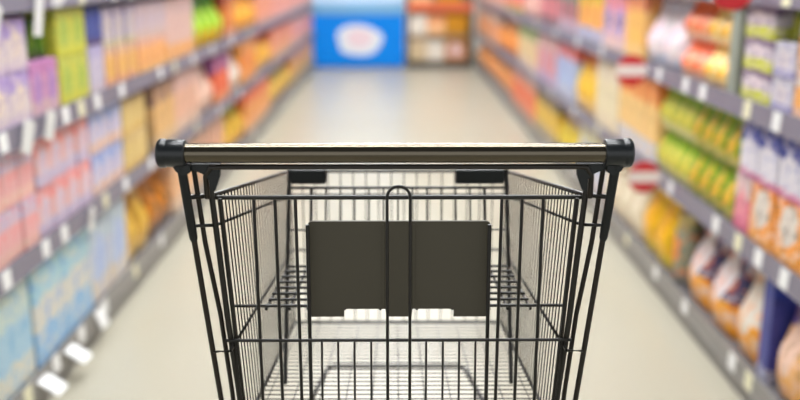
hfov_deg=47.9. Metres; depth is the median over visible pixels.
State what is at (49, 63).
carton
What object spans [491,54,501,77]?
snack bag
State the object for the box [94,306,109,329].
price card
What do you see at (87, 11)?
carton
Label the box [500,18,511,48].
snack bag
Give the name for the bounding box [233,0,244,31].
snack bag
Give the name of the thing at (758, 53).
carton
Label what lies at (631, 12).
carton
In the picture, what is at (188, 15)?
carton
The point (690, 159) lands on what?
snack bag
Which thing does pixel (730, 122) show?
snack bag
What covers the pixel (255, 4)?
carton
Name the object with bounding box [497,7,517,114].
bay
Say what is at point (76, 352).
price card
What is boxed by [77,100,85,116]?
price tag
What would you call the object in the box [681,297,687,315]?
price tag
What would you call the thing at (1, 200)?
carton
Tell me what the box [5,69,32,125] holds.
carton
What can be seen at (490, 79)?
bay
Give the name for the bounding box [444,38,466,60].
carton
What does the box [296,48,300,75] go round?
carton
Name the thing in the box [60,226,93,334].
carton
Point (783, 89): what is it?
carton
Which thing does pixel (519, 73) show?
carton
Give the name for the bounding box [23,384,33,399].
price tag
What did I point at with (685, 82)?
price tag
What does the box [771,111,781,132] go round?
price tag
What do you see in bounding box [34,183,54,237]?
carton
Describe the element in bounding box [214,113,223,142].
carton
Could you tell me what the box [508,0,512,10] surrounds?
carton
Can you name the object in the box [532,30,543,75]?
carton
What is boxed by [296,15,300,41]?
carton
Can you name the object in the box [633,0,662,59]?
carton
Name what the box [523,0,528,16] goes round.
snack bag
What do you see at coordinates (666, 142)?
snack bag
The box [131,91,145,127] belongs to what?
carton
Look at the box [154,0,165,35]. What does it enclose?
carton
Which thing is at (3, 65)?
carton
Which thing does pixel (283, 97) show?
bay
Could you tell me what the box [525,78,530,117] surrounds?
carton
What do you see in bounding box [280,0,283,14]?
carton
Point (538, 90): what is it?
carton
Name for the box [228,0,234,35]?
carton
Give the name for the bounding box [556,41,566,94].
carton
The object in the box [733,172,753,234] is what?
carton
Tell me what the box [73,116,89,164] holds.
carton
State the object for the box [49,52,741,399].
floor
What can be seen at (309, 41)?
carton
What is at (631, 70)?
round sign
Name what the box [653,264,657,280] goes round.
price tag
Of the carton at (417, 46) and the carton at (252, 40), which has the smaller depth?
the carton at (252, 40)
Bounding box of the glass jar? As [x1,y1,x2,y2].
[672,210,705,284]
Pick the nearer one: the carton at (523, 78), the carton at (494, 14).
the carton at (523, 78)
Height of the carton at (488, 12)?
0.300 m
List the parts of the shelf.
panel, panel, shelf, panel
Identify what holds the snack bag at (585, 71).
on the bay at (612, 55)
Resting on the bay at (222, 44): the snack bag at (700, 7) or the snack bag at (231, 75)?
the snack bag at (231, 75)
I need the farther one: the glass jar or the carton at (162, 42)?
the carton at (162, 42)
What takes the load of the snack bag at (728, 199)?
on the bay at (698, 322)
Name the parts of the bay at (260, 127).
price rail, shelf, price rail, kick plate, price rail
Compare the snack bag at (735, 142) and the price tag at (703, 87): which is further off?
the price tag at (703, 87)
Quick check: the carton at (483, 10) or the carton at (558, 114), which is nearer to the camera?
the carton at (558, 114)
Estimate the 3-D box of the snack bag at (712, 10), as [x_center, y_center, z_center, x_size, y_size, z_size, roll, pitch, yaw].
[1.052,-0.603,3.018,0.102,0.133,0.122,0,14,-1]
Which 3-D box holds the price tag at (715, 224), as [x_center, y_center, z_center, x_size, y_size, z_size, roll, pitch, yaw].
[0.987,0.076,2.813,0.005,0.050,0.052,0,14,0]
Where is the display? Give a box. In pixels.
[311,0,404,67]
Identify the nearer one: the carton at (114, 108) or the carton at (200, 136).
the carton at (114, 108)
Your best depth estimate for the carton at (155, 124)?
3.84 m
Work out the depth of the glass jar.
3.24 m
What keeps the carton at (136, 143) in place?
on the bay at (150, 255)
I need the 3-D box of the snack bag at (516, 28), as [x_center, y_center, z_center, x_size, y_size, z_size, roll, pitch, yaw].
[1.071,-1.484,8.148,0.188,0.315,0.250,0,14,0]
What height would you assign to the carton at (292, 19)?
0.270 m
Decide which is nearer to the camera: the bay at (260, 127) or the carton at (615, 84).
the carton at (615, 84)
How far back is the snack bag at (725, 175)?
2.86 m
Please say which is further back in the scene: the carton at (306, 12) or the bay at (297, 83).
the carton at (306, 12)
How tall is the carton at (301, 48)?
0.280 m
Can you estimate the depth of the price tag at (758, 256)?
2.48 m
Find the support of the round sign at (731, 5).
attached to the bay at (761, 115)
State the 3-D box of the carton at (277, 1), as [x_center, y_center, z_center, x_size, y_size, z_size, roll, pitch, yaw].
[-1.154,-1.729,7.817,0.188,0.270,0.250,0,14,0]
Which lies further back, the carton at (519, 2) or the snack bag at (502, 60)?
the snack bag at (502, 60)
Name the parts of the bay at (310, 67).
price rail, price rail, kick plate, price rail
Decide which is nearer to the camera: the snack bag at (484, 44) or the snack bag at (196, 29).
the snack bag at (196, 29)
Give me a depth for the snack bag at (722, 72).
2.81 m
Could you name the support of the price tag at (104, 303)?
attached to the bay at (150, 255)
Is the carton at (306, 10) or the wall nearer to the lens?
the carton at (306, 10)
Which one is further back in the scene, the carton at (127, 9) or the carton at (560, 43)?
the carton at (560, 43)
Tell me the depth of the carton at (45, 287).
2.63 m
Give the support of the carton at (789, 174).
on the carton at (786, 242)
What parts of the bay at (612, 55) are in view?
price rail, price rail, kick plate, shelf, price rail, shelf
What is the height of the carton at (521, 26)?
0.310 m
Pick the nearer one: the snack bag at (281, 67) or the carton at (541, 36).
the carton at (541, 36)
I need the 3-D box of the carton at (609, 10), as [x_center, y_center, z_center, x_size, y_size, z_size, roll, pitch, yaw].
[1.074,-0.859,4.287,0.163,0.262,0.215,0,14,0]
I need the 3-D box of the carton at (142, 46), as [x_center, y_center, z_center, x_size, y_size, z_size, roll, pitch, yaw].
[-1.093,-0.583,3.653,0.112,0.130,0.150,0,14,0]
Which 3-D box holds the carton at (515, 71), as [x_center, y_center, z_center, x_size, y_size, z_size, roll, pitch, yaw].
[1.066,-0.978,7.676,0.180,0.290,0.240,0,14,0]
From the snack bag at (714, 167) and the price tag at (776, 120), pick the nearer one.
the price tag at (776, 120)
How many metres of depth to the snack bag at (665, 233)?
3.43 m
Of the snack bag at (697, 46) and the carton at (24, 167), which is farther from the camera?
the snack bag at (697, 46)
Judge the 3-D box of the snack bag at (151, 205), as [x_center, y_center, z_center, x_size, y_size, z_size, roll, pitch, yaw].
[-1.109,0.005,3.845,0.143,0.290,0.190,0,14,0]
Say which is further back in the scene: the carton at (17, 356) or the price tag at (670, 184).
the price tag at (670, 184)
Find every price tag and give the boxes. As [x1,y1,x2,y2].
[0,132,9,154]
[1,268,12,292]
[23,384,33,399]
[41,238,50,259]
[52,0,58,6]
[52,352,60,373]
[60,223,68,243]
[61,106,69,124]
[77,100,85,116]
[78,324,85,344]
[94,93,100,109]
[102,192,108,208]
[102,297,108,312]
[119,83,124,97]
[123,177,128,191]
[133,263,138,278]
[149,157,153,170]
[158,67,162,78]
[159,233,163,247]
[173,60,176,72]
[625,232,628,246]
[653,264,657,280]
[656,67,661,81]
[667,180,672,195]
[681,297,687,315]
[682,77,688,92]
[699,83,706,100]
[711,215,719,233]
[727,351,735,372]
[733,232,742,252]
[742,100,751,119]
[743,369,752,393]
[753,247,762,269]
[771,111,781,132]
[778,266,789,291]
[781,0,790,6]
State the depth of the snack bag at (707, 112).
3.02 m
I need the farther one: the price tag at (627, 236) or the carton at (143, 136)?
the price tag at (627, 236)
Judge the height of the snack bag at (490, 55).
0.290 m
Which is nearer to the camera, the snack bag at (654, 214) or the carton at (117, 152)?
the carton at (117, 152)
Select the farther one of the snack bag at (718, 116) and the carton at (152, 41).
the carton at (152, 41)
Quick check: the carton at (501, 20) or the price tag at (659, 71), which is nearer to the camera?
the price tag at (659, 71)
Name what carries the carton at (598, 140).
on the bay at (612, 55)
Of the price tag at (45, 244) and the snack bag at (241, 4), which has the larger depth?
the snack bag at (241, 4)
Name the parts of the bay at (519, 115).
price rail, kick plate, price rail, price rail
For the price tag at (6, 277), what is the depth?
2.32 m
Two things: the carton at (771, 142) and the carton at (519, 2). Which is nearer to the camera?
the carton at (771, 142)
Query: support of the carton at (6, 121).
on the bay at (29, 260)
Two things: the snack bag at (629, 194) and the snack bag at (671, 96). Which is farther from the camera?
the snack bag at (629, 194)
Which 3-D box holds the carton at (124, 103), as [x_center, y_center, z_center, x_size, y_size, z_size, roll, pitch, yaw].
[-1.074,-0.310,3.410,0.079,0.137,0.105,0,14,0]
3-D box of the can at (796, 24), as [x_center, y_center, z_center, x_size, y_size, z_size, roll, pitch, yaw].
[1.068,-0.459,2.366,0.066,0.082,0.066,0,14,0]
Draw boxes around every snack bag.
[123,195,136,261]
[124,185,148,251]
[136,176,159,238]
[147,167,170,225]
[192,0,206,47]
[193,18,199,49]
[196,0,214,44]
[196,62,212,109]
[197,78,205,114]
[204,0,221,41]
[222,109,236,142]
[223,48,238,88]
[223,125,229,142]
[227,103,243,140]
[229,66,233,91]
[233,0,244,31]
[234,9,238,32]
[236,0,249,29]
[243,0,254,27]
[254,34,265,67]
[255,41,262,70]
[255,53,257,67]
[257,32,270,64]
[268,74,277,101]
[269,70,281,96]
[269,86,272,103]
[274,66,285,92]
[278,63,289,87]
[478,42,485,61]
[480,44,488,64]
[483,47,491,67]
[486,49,494,69]
[488,52,497,73]
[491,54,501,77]
[495,57,504,80]
[498,60,508,84]
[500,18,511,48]
[502,63,512,88]
[503,19,515,51]
[506,69,512,93]
[508,21,520,54]
[510,79,512,94]
[512,23,522,57]
[516,40,518,56]
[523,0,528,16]
[527,0,533,17]
[532,0,537,19]
[536,0,539,20]
[559,112,574,142]
[566,118,580,163]
[577,52,593,108]
[583,55,599,113]
[590,76,596,117]
[605,172,613,208]
[614,166,632,218]
[622,181,636,228]
[632,186,656,239]
[644,186,669,253]
[648,0,680,65]
[656,197,684,269]
[657,128,674,170]
[660,88,676,127]
[664,0,696,72]
[664,133,681,175]
[667,91,684,132]
[671,137,689,182]
[675,95,694,137]
[680,142,699,188]
[681,38,705,76]
[684,0,708,38]
[684,99,703,142]
[689,227,728,311]
[690,148,711,196]
[693,41,717,81]
[693,102,715,148]
[696,1,721,41]
[700,155,722,204]
[704,44,729,86]
[704,108,725,154]
[709,8,733,44]
[710,246,756,340]
[711,162,734,213]
[714,112,738,162]
[717,56,728,89]
[722,4,748,46]
[722,169,738,221]
[728,118,745,169]
[737,270,765,365]
[777,304,799,399]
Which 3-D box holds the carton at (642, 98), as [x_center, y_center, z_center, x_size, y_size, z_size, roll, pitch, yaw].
[1.053,-0.351,3.735,0.109,0.325,0.145,0,14,0]
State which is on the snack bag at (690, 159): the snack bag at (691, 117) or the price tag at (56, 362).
the snack bag at (691, 117)
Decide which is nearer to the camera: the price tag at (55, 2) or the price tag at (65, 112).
the price tag at (55, 2)
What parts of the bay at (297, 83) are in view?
price rail, price rail, kick plate, price rail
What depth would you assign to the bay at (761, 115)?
2.49 m
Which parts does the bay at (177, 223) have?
panel, shelf, price rail, kick plate, price rail, price rail, shelf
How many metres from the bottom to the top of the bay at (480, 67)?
1.660 m
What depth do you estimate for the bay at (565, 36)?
5.59 m
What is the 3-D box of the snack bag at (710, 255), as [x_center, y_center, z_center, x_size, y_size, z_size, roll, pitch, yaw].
[1.076,0.205,3.068,0.140,0.300,0.222,0,14,0]
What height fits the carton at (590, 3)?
0.260 m
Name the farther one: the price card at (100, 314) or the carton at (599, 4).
the carton at (599, 4)
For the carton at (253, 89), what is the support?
on the bay at (260, 127)
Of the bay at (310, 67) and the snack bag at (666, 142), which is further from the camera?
the bay at (310, 67)
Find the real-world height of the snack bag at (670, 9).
0.265 m
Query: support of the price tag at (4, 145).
attached to the bay at (29, 260)
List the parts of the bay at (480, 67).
price rail, price rail, kick plate, price rail, shelf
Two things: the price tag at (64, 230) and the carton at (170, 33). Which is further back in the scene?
the carton at (170, 33)
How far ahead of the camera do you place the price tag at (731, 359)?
2.68 m
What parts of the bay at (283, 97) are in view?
shelf, price rail, price rail, kick plate, price rail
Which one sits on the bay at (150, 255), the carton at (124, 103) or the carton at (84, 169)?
the carton at (84, 169)
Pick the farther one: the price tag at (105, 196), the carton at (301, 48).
the carton at (301, 48)
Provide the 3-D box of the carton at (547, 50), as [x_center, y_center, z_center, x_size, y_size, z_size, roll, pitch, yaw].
[1.061,-0.945,6.067,0.150,0.310,0.200,0,14,0]
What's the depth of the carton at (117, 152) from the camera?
3.32 m
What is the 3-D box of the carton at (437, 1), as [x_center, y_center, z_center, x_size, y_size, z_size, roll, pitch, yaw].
[0.613,-2.522,11.291,0.300,0.240,0.220,0,14,0]
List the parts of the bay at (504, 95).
price rail, shelf, kick plate, price rail, price rail, shelf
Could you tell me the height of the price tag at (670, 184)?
0.050 m
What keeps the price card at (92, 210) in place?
attached to the bay at (150, 255)
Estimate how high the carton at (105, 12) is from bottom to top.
0.140 m
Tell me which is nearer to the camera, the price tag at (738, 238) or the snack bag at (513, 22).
the price tag at (738, 238)
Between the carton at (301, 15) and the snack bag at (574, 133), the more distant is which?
the carton at (301, 15)
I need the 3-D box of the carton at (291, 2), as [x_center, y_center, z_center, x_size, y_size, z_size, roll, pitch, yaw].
[-1.164,-1.993,8.844,0.188,0.270,0.250,0,14,-1]
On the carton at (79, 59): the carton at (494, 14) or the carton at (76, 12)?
the carton at (76, 12)
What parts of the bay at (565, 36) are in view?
price rail, kick plate, price rail, price rail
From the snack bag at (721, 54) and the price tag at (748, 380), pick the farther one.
the snack bag at (721, 54)
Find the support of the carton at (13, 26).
on the carton at (19, 88)
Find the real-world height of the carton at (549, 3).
0.260 m
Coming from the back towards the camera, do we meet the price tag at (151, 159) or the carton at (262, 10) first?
the carton at (262, 10)
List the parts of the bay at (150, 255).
panel, price rail, shelf, price rail, price rail, shelf, kick plate, price rail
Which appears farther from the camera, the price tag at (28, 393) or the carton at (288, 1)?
the carton at (288, 1)
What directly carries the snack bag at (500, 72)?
on the bay at (490, 79)
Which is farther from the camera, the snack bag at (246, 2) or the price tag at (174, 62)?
the snack bag at (246, 2)
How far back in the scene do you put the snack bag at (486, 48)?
10.66 m
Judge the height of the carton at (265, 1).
0.280 m
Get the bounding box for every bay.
[0,0,71,399]
[2,0,170,369]
[77,0,222,248]
[210,28,255,183]
[247,18,276,142]
[271,11,293,115]
[291,6,305,95]
[304,2,314,79]
[475,0,488,78]
[484,2,501,94]
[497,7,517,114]
[513,13,539,142]
[535,22,577,183]
[567,35,690,247]
[619,0,741,368]
[715,0,799,399]
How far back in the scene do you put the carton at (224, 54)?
5.39 m
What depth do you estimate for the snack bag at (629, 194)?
3.98 m
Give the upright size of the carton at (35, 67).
0.155 m
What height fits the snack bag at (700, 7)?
0.133 m
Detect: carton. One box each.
[0,20,6,75]
[0,75,12,131]
[0,151,19,209]
[0,181,3,212]
[0,213,9,270]
[0,277,35,399]
[1,16,27,73]
[2,202,23,261]
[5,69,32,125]
[14,148,34,200]
[19,193,40,250]
[22,8,72,58]
[26,249,67,368]
[27,60,46,117]
[31,137,51,189]
[34,57,59,109]
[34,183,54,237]
[48,128,64,180]
[50,174,68,227]
[56,55,76,106]
[60,6,85,53]
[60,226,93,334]
[61,123,76,171]
[64,166,80,216]
[71,52,89,99]
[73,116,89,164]
[76,159,92,207]
[82,6,101,44]
[83,7,94,46]
[84,46,98,93]
[86,110,101,156]
[87,210,111,304]
[89,151,104,197]
[92,44,105,90]
[98,6,123,45]
[99,106,110,148]
[100,7,113,48]
[101,145,114,189]
[103,47,115,87]
[106,1,146,40]
[106,4,134,42]
[106,196,128,284]
[108,101,121,142]
[110,139,123,181]
[113,44,127,82]
[119,99,131,137]
[121,134,133,173]
[123,95,137,131]
[124,41,137,77]
[126,0,156,37]
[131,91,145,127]
[131,129,141,167]
[135,39,149,73]
[138,125,147,160]
[139,82,166,150]
[147,36,159,68]
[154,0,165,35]
[158,34,167,64]
[158,77,176,138]
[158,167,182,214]
[164,0,176,61]
[169,72,183,134]
[174,0,185,57]
[179,68,191,128]
[183,0,194,53]
[187,64,198,122]
[188,136,197,194]
[195,128,205,186]
[200,54,222,104]
[204,120,215,142]
[212,0,229,38]
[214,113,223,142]
[217,51,229,98]
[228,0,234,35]
[229,41,246,84]
[234,90,251,133]
[244,38,250,80]
[248,0,260,25]
[249,36,255,77]
[250,86,256,127]
[255,82,261,122]
[259,78,265,116]
[260,0,264,22]
[262,27,276,61]
[264,0,267,21]
[264,75,269,111]
[268,0,271,19]
[271,0,275,18]
[273,25,279,57]
[276,0,279,16]
[277,23,283,54]
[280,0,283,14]
[281,21,287,51]
[282,54,293,84]
[283,0,286,13]
[285,20,291,48]
[287,0,289,12]
[288,18,294,46]
[290,0,292,10]
[292,0,295,9]
[292,16,297,43]
[293,51,297,80]
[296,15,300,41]
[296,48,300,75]
[298,14,303,39]
[300,12,305,36]
[300,46,303,72]
[302,44,305,69]
[304,11,307,35]
[305,41,308,66]
[306,10,309,33]
[308,9,312,32]
[308,39,310,63]
[311,37,312,61]
[409,14,426,34]
[409,38,426,60]
[410,0,431,2]
[427,14,444,34]
[427,39,443,60]
[436,0,460,2]
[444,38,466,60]
[445,14,467,34]
[478,6,483,31]
[479,7,485,33]
[482,8,487,34]
[484,9,490,36]
[486,10,494,38]
[489,12,496,41]
[492,13,499,43]
[495,14,516,46]
[504,0,507,9]
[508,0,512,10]
[512,0,516,12]
[512,67,517,103]
[517,0,524,14]
[517,71,521,107]
[518,24,526,64]
[520,74,526,113]
[522,26,531,67]
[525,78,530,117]
[527,28,536,71]
[529,82,535,124]
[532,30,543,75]
[535,86,540,129]
[537,33,549,79]
[539,0,545,22]
[540,90,546,135]
[543,36,554,84]
[545,0,552,25]
[545,95,551,141]
[549,38,561,89]
[550,99,567,142]
[552,0,558,27]
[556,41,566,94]
[558,0,564,29]
[562,43,572,98]
[564,0,571,32]
[568,46,586,103]
[570,0,578,34]
[577,0,586,38]
[580,123,587,142]
[586,0,594,40]
[588,129,595,142]
[593,0,604,43]
[593,136,606,199]
[595,57,607,124]
[602,0,614,47]
[602,61,614,129]
[608,64,620,136]
[612,0,627,52]
[617,83,628,138]
[625,0,636,54]
[626,85,637,142]
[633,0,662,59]
[634,77,648,156]
[644,79,685,164]
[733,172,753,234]
[739,121,764,180]
[741,67,775,106]
[743,36,776,73]
[746,5,794,40]
[748,181,780,253]
[756,277,797,383]
[757,129,783,192]
[770,76,795,114]
[772,41,799,79]
[772,196,799,274]
[777,137,799,204]
[793,68,799,117]
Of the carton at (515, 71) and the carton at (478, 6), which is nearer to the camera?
the carton at (515, 71)
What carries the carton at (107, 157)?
on the bay at (150, 255)
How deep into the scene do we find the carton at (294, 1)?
9.12 m
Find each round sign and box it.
[616,55,648,85]
[628,161,661,192]
[714,0,750,10]
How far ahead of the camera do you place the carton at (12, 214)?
2.41 m
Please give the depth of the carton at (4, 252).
2.34 m
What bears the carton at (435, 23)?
on the shelf
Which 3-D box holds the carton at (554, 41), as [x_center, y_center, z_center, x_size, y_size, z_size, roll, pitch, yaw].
[1.061,-0.879,5.812,0.150,0.310,0.200,0,14,-1]
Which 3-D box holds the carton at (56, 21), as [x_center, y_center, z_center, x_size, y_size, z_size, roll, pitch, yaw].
[-1.081,-0.514,2.765,0.098,0.146,0.130,0,14,0]
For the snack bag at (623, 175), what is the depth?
4.13 m
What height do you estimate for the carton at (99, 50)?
0.158 m
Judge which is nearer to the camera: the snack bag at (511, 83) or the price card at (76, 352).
the price card at (76, 352)
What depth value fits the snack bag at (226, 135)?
5.50 m
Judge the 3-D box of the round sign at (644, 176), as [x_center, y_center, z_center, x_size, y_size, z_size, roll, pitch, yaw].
[0.918,-0.086,3.370,0.128,0.120,0.004,0,14,0]
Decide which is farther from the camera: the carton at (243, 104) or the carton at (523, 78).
the carton at (523, 78)
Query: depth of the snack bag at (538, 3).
6.45 m
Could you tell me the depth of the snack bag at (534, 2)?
6.65 m
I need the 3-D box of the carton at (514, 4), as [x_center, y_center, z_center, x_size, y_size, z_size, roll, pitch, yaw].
[1.064,-1.731,7.673,0.180,0.260,0.240,0,14,0]
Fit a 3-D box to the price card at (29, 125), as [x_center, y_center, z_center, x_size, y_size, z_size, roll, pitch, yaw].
[-1.007,-0.170,2.437,0.011,0.105,0.096,0,14,-2]
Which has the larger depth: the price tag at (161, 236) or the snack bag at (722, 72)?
the price tag at (161, 236)
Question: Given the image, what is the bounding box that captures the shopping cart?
[155,138,634,399]
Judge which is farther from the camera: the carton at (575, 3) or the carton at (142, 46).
the carton at (575, 3)
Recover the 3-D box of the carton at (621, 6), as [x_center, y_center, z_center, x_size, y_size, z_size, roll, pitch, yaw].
[1.074,-0.804,4.074,0.163,0.262,0.215,0,14,-1]
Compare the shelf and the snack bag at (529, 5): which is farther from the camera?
the shelf
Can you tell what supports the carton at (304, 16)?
on the bay at (310, 67)
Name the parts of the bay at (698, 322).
price rail, kick plate, shelf, price rail, shelf, shelf, price rail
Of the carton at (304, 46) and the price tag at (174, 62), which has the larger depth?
the carton at (304, 46)
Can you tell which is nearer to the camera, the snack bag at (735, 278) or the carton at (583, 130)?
the snack bag at (735, 278)
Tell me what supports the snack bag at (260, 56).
on the bay at (260, 127)
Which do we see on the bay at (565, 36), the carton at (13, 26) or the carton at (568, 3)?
the carton at (568, 3)
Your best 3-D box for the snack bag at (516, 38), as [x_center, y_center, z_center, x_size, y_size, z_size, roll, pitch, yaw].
[1.073,-1.410,7.860,0.188,0.315,0.250,0,14,-1]
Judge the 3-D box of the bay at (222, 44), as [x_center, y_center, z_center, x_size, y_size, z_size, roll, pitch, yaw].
[-1.250,-1.050,5.635,0.442,1.660,1.248,0,14,0]
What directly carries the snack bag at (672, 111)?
on the snack bag at (675, 144)
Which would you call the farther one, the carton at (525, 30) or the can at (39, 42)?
the carton at (525, 30)
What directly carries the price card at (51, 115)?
hanging from the bay at (29, 260)
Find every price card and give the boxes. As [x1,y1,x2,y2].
[21,119,34,154]
[33,0,43,36]
[36,373,67,395]
[44,109,55,139]
[58,0,63,7]
[63,343,92,363]
[88,207,94,230]
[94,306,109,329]
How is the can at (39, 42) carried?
on the carton at (49, 63)
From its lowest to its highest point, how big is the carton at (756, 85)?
0.088 m
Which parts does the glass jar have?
lid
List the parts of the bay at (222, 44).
shelf, price rail, price rail, shelf, kick plate, price rail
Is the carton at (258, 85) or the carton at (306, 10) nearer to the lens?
the carton at (258, 85)
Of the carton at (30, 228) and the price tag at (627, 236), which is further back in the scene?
the price tag at (627, 236)
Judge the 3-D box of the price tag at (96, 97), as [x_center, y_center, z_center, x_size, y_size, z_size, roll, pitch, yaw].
[-1.017,-0.332,3.027,0.005,0.050,0.052,0,14,0]
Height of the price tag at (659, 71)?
0.050 m
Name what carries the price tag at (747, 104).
attached to the bay at (761, 115)
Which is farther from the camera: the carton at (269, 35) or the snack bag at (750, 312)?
the carton at (269, 35)
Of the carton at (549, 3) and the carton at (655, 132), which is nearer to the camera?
the carton at (655, 132)
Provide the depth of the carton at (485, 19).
10.13 m
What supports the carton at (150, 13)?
on the carton at (152, 41)
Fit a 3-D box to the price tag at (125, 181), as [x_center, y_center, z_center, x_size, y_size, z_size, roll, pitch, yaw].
[-1.019,-0.058,3.346,0.005,0.050,0.052,0,14,0]
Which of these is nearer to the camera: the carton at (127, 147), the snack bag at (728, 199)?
the snack bag at (728, 199)
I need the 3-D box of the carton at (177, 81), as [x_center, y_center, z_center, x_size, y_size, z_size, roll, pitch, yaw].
[-1.103,-0.458,4.249,0.120,0.280,0.160,0,14,-1]
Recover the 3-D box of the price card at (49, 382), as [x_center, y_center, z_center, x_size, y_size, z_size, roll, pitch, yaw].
[-0.980,0.519,2.538,0.062,0.039,0.064,1,14,3]
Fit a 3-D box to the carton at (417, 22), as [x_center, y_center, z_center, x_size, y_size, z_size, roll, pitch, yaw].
[0.228,-2.220,11.367,0.215,0.250,0.220,0,14,0]
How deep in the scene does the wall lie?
13.40 m
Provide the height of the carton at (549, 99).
0.290 m
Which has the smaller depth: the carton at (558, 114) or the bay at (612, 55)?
the bay at (612, 55)
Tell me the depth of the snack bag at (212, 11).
5.20 m
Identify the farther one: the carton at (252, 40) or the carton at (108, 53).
the carton at (252, 40)
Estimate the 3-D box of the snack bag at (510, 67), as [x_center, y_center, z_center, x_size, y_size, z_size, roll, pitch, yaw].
[1.075,-1.210,8.579,0.200,0.290,0.290,0,14,0]
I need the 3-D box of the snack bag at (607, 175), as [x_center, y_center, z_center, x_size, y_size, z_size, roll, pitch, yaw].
[1.055,-0.122,4.328,0.120,0.305,0.160,0,14,-1]
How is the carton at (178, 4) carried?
on the bay at (177, 223)
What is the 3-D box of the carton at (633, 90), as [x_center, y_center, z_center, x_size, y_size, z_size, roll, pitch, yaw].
[1.055,-0.390,3.883,0.109,0.325,0.145,0,14,0]
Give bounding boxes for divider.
[726,6,748,95]
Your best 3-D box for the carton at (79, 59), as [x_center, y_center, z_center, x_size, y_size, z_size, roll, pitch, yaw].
[-1.084,-0.405,2.930,0.098,0.146,0.130,0,14,0]
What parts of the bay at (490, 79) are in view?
price rail, price rail, kick plate, price rail, shelf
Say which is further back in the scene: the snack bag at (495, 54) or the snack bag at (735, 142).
the snack bag at (495, 54)
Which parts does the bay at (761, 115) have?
kick plate, price rail, shelf, price rail, shelf, price rail, price rail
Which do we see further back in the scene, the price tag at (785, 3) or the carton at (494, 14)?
the carton at (494, 14)
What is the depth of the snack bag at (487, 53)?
10.36 m
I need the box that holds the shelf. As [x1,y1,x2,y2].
[406,0,473,67]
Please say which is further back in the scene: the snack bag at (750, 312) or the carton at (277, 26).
the carton at (277, 26)
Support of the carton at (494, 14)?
on the bay at (490, 79)
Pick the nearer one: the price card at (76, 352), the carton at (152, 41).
the price card at (76, 352)
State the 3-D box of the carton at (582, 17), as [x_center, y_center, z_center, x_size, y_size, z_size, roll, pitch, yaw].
[1.062,-1.017,4.904,0.142,0.260,0.190,0,14,0]
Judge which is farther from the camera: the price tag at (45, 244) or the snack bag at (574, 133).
the snack bag at (574, 133)
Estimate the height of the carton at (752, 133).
0.155 m
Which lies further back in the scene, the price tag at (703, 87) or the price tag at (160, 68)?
the price tag at (160, 68)
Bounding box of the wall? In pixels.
[404,0,483,51]
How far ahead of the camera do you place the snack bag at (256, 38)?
7.05 m
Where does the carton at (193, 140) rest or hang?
on the bay at (177, 223)
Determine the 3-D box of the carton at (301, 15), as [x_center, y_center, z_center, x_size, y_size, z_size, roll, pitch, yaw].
[-1.171,-1.895,9.844,0.200,0.270,0.280,0,14,-1]
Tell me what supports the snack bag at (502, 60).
on the bay at (490, 79)
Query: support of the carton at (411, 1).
on the shelf
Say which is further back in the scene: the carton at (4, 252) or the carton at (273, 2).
the carton at (273, 2)
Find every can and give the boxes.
[24,18,46,57]
[24,20,35,59]
[791,9,799,41]
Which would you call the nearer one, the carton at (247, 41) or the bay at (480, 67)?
the carton at (247, 41)
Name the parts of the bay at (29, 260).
price rail, price rail, shelf, price rail, shelf, price rail, kick plate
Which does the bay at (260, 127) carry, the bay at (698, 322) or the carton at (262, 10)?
the carton at (262, 10)
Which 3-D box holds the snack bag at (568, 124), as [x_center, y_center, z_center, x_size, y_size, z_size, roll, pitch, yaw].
[1.063,-0.437,5.558,0.150,0.300,0.200,0,14,0]
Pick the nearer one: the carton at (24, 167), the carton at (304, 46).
the carton at (24, 167)
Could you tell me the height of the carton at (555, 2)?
0.260 m
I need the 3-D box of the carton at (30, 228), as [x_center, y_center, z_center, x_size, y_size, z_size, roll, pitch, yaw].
[-1.067,0.060,2.516,0.075,0.143,0.100,0,14,0]
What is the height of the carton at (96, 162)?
0.143 m
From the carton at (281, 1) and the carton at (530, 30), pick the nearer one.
the carton at (530, 30)
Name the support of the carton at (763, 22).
on the carton at (758, 53)
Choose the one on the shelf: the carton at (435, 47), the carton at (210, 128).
the carton at (435, 47)
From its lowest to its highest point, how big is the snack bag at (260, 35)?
0.285 m
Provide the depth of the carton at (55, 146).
2.71 m
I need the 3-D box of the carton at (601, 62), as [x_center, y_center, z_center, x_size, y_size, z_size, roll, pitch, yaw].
[1.051,-0.542,4.486,0.112,0.320,0.150,0,14,0]
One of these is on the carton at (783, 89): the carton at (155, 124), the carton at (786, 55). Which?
the carton at (786, 55)
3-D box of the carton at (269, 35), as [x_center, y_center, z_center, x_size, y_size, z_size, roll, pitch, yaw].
[-1.152,-1.308,7.566,0.188,0.270,0.250,0,14,0]
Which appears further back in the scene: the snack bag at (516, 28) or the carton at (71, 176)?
the snack bag at (516, 28)
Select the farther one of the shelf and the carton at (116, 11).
the shelf
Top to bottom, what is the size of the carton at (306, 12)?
0.270 m
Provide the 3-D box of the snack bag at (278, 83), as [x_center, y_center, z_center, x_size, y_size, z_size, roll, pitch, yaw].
[-1.158,-1.070,8.036,0.188,0.280,0.250,0,14,-1]
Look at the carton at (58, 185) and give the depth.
2.73 m
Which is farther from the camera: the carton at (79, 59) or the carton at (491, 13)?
the carton at (491, 13)
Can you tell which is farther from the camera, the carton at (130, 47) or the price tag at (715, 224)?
the carton at (130, 47)
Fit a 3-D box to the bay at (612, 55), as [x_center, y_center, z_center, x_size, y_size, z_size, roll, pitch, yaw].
[1.195,-0.741,4.437,0.442,1.660,1.248,0,14,0]
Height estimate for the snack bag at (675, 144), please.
0.165 m
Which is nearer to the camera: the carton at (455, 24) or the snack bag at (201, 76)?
the snack bag at (201, 76)

